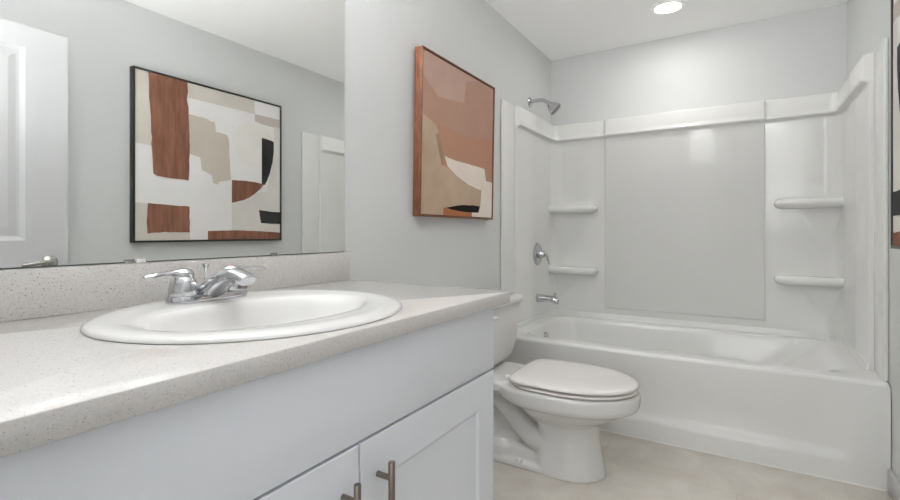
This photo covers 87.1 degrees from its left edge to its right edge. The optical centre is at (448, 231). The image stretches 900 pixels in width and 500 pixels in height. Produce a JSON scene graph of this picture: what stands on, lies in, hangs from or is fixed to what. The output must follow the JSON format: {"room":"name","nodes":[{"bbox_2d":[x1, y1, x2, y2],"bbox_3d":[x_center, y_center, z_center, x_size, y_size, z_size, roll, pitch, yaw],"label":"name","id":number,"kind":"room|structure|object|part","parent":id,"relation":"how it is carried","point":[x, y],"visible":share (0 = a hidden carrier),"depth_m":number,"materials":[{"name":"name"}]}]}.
{"room":"bathroom","nodes":[
{"label":"bathroom","id":0,"kind":"room"},
{"bbox_2d":[0,0,550,289],"bbox_3d":[-0.531,-0.134,1.614,0.100,2.388,4.894,0,0,32],"label":"wall","id":1,"kind":"structure","parent":0,"point":[383,238],"depth_m":2.09,"materials":[{"name":"white paint"}]},
{"bbox_2d":[0,0,343,268],"bbox_3d":[-0.727,-0.408,1.190,0.007,0.964,1.306,0,0,32],"label":"wall mirror","id":2,"kind":"object","parent":1,"relation":"attached to","point":[132,131],"visible":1,"depth_m":1.20,"materials":[{"name":"clear glass"}]},
{"bbox_2d":[0,252,349,321],"bbox_3d":[-0.721,0.126,1.189,0.019,0.101,1.325,0,0,32],"label":"backsplash","id":3,"kind":"structure","parent":1,"relation":"attached to","point":[29,293],"depth_m":1.10,"materials":[{"name":"stone"}]},
{"bbox_2d":[413,45,494,219],"bbox_3d":[0.050,-0.448,2.410,0.042,0.754,0.725,1,1,32],"label":"framed painting","id":4,"kind":"object","parent":1,"relation":"attached to","point":[454,109],"visible":1,"depth_m":2.32,"materials":[{"name":"brown wood"}]},
{"bbox_2d":[528,97,560,114],"bbox_3d":[0.660,-0.867,3.248,0.216,0.142,0.098,0,0,32],"label":"shower","id":5,"kind":"object","parent":1,"relation":"attached to","point":[553,107],"visible":1,"depth_m":3.22,"materials":[{"name":"silver metal"}]},
{"bbox_3d":[0.627,-0.888,3.253,0.148,0.061,0.025,0,0,32],"label":"shower arm","id":6,"kind":"part","parent":5,"relation":"part of","materials":[{"name":"silver metal"}]},
{"bbox_2d":[485,0,847,60],"bbox_3d":[0.268,-1.378,1.123,1.974,0.100,5.094,0,0,32],"label":"ceiling","id":7,"kind":"structure","parent":0,"point":[560,29],"depth_m":2.95,"materials":[{"name":"white paint"}]},
{"bbox_2d":[650,0,685,15],"bbox_3d":[1.293,-1.323,2.797,0.194,0.008,0.194,0,0,32],"label":"recessed light","id":8,"kind":"object","parent":7,"relation":"in","point":[668,7],"visible":1,"depth_m":2.79,"materials":[{"name":"white paint"}]},
{"bbox_2d":[493,430,891,499],"bbox_3d":[0.268,1.110,1.123,1.974,0.100,5.094,0,0,32],"label":"floor","id":9,"kind":"structure","parent":0,"point":[636,468],"depth_m":2.00,"materials":[{"name":"tile"}]},
{"bbox_2d":[0,307,493,499],"bbox_3d":[-0.453,0.635,0.992,0.680,0.849,1.257,0,0,32],"label":"vanity cabinet","id":10,"kind":"object","parent":9,"relation":"on","point":[409,416],"visible":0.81,"depth_m":0.80,"materials":[{"name":"white paint"}]},
{"bbox_2d":[0,252,509,457],"bbox_3d":[-0.447,0.142,1.020,0.662,0.135,1.325,0,0,32],"label":"countertop","id":11,"kind":"structure","parent":10,"relation":"on","point":[58,381],"depth_m":0.74,"materials":[{"name":"stone"}]},
{"bbox_2d":[142,263,266,304],"bbox_3d":[-0.581,0.126,1.156,0.229,0.097,0.229,0,0,-14],"label":"faucet","id":12,"kind":"object","parent":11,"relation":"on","point":[232,281],"visible":1,"depth_m":1.10,"materials":[{"name":"silver metal"}]},
{"bbox_3d":[-0.640,0.099,1.072,0.025,0.025,0.102,0,0,24],"label":"lever","id":13,"kind":"part","parent":12,"relation":"part of","materials":[{"name":"silver metal"}]},
{"bbox_3d":[-0.623,0.117,1.110,0.065,0.064,0.065,0,0,32],"label":"handle","id":14,"kind":"part","parent":12,"relation":"part of","materials":[{"name":"silver metal"}]},
{"bbox_3d":[-0.602,0.113,1.171,0.018,0.072,0.018,0,0,32],"label":"lift rod","id":15,"kind":"part","parent":12,"relation":"part of","materials":[{"name":"silver metal"}]},
{"bbox_3d":[-0.590,0.158,1.163,0.071,0.022,0.198,0,0,32],"label":"plate","id":16,"kind":"part","parent":12,"relation":"part of","materials":[{"name":"silver metal"}]},
{"bbox_3d":[-0.530,0.129,1.126,0.174,0.090,0.072,0,0,32],"label":"spout","id":17,"kind":"part","parent":12,"relation":"part of","materials":[{"name":"silver metal"}]},
{"bbox_3d":[-0.558,0.117,1.216,0.065,0.064,0.065,0,0,32],"label":"handle","id":18,"kind":"part","parent":12,"relation":"part of","materials":[{"name":"silver metal"}]},
{"bbox_3d":[-0.531,0.099,1.249,0.025,0.025,0.102,0,0,39],"label":"lever","id":19,"kind":"part","parent":12,"relation":"part of","materials":[{"name":"silver metal"}]},
{"bbox_2d":[80,289,401,344],"bbox_3d":[-0.414,0.247,1.054,0.600,0.167,0.648,0,0,32],"label":"sink","id":20,"kind":"object","parent":11,"relation":"in","point":[270,314],"visible":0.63,"depth_m":1.01,"materials":[{"name":"white ceramic"}]},
{"bbox_3d":[-0.331,0.673,0.641,0.021,0.550,0.586,0,0,32],"label":"door","id":21,"kind":"part","parent":10,"relation":"part of","materials":[{"name":"white paint"}]},
{"bbox_3d":[-0.173,0.533,0.839,0.042,0.180,0.013,0,0,32],"label":"door pull","id":22,"kind":"part","parent":10,"relation":"part of","materials":[{"name":"brown metal"}]},
{"bbox_3d":[-0.123,0.533,0.920,0.042,0.180,0.013,0,0,32],"label":"door pull","id":23,"kind":"part","parent":10,"relation":"part of","materials":[{"name":"brown metal"}]},
{"bbox_3d":[-0.027,0.673,1.135,0.021,0.550,0.562,0,0,32],"label":"door","id":24,"kind":"part","parent":10,"relation":"part of","materials":[{"name":"white paint"}]},
{"bbox_2d":[491,292,640,482],"bbox_3d":[0.421,0.694,2.206,0.883,0.733,0.558,0,0,32],"label":"toilet","id":25,"kind":"object","parent":9,"relation":"on","point":[548,414],"visible":0.74,"depth_m":2.05,"materials":[{"name":"white ceramic"}]},
{"bbox_3d":[0.150,0.522,2.373,0.233,0.304,0.532,0,0,32],"label":"tank","id":26,"kind":"part","parent":25,"relation":"part of","materials":[{"name":"white ceramic"}]},
{"bbox_3d":[0.154,0.348,2.370,0.255,0.042,0.558,0,0,32],"label":"tank lid","id":27,"kind":"part","parent":25,"relation":"part of","materials":[{"name":"white ceramic"}]},
{"bbox_3d":[0.434,0.868,2.198,0.853,0.385,0.442,0,0,32],"label":"bowl","id":28,"kind":"part","parent":25,"relation":"part of","materials":[{"name":"white ceramic"}]},
{"bbox_3d":[0.567,0.645,2.116,0.529,0.022,0.436,0,0,32],"label":"lid","id":29,"kind":"part","parent":25,"relation":"part of","materials":[{"name":"white plastic"}]},
{"bbox_3d":[0.571,0.670,2.114,0.513,0.014,0.428,0,0,32],"label":"seat","id":30,"kind":"part","parent":25,"relation":"part of","materials":[{"name":"white plastic"}]},
{"bbox_2d":[504,314,890,491],"bbox_3d":[1.296,0.841,2.796,1.768,0.442,0.961,0,0,32],"label":"bathtub","id":31,"kind":"object","parent":9,"relation":"on","point":[804,405],"visible":0.68,"depth_m":2.27,"materials":[{"name":"white plastic"}]},
{"bbox_2d":[551,3,846,125],"bbox_3d":[1.575,-0.134,3.251,1.974,2.388,0.100,0,0,32],"label":"wall","id":32,"kind":"structure","parent":0,"point":[803,53],"depth_m":3.11,"materials":[{"name":"white paint"}]},
{"bbox_2d":[501,37,888,380],"bbox_3d":[1.308,-0.095,2.816,1.772,1.430,0.917,0,0,32],"label":"tub surround","id":33,"kind":"object","parent":32,"relation":"attached to","point":[765,216],"visible":0.88,"depth_m":2.99,"materials":[{"name":"white plastic"}]},
{"bbox_2d":[533,243,549,264],"bbox_3d":[0.658,0.155,3.305,0.091,0.158,0.158,0,0,32],"label":"shower valve","id":34,"kind":"object","parent":33,"relation":"attached to","point":[538,253],"visible":1,"depth_m":3.29,"materials":[{"name":"silver metal"}]},
{"bbox_3d":[0.664,0.175,3.301,0.077,0.102,0.062,0,0,32],"label":"valve lever","id":35,"kind":"part","parent":34,"relation":"part of","materials":[{"name":"silver metal"}]},
{"bbox_2d":[536,293,558,304],"bbox_3d":[0.685,0.460,3.288,0.155,0.079,0.068,0,0,32],"label":"tub spout","id":36,"kind":"object","parent":33,"relation":"attached to","point":[539,297],"visible":1,"depth_m":3.26,"materials":[{"name":"silver metal"}]},
{"bbox_2d":[548,266,597,295],"bbox_3d":[0.910,0.392,3.478,0.345,0.276,0.105,0,0,32],"label":"corner shelf","id":37,"kind":"object","parent":33,"relation":"attached to","point":[562,280],"depth_m":3.50,"materials":[{"name":"white plastic"}]},
{"bbox_2d":[548,205,597,241],"bbox_3d":[0.910,-0.033,3.478,0.345,0.326,0.105,0,0,32],"label":"corner shelf","id":38,"kind":"object","parent":33,"relation":"attached to","point":[566,223],"depth_m":3.50,"materials":[{"name":"white plastic"}]},
{"bbox_3d":[1.524,-0.128,3.140,0.953,1.344,0.063,0,0,32],"label":"panel","id":39,"kind":"part","parent":33,"relation":"part of","materials":[{"name":"white plastic"}]},
{"bbox_2d":[774,274,843,313],"bbox_3d":[2.088,0.394,2.754,0.322,0.273,0.105,0,0,32],"label":"corner shelf","id":40,"kind":"object","parent":33,"relation":"attached to","point":[793,293],"depth_m":2.77,"materials":[{"name":"white plastic"}]},
{"bbox_2d":[774,197,843,241],"bbox_3d":[2.088,-0.033,2.754,0.322,0.326,0.105,0,0,32],"label":"corner shelf","id":41,"kind":"object","parent":33,"relation":"attached to","point":[796,219],"depth_m":2.77,"materials":[{"name":"white plastic"}]},
{"bbox_2d":[847,0,899,479],"bbox_3d":[1.066,-0.134,0.633,0.100,2.388,4.894,0,0,32],"label":"wall","id":42,"kind":"structure","parent":0,"point":[868,21],"depth_m":1.96,"materials":[{"name":"white paint"}]},
{"bbox_2d":[888,469,899,499],"bbox_3d":[1.111,1.010,0.817,0.016,0.100,2.595,0,0,32],"label":"baseboard","id":43,"kind":"structure","parent":42,"relation":"attached to","point":[893,481],"depth_m":1.85,"materials":[{"name":"grey paint"}]},
{"bbox_2d":[891,0,899,248],"bbox_3d":[1.417,-0.448,1.340,0.041,1.019,1.034,0,0,32],"label":"framed painting","id":44,"kind":"object","parent":42,"relation":"attached to","point":[895,4],"visible":1,"depth_m":1.75,"materials":[{"name":"black"}]}
]}

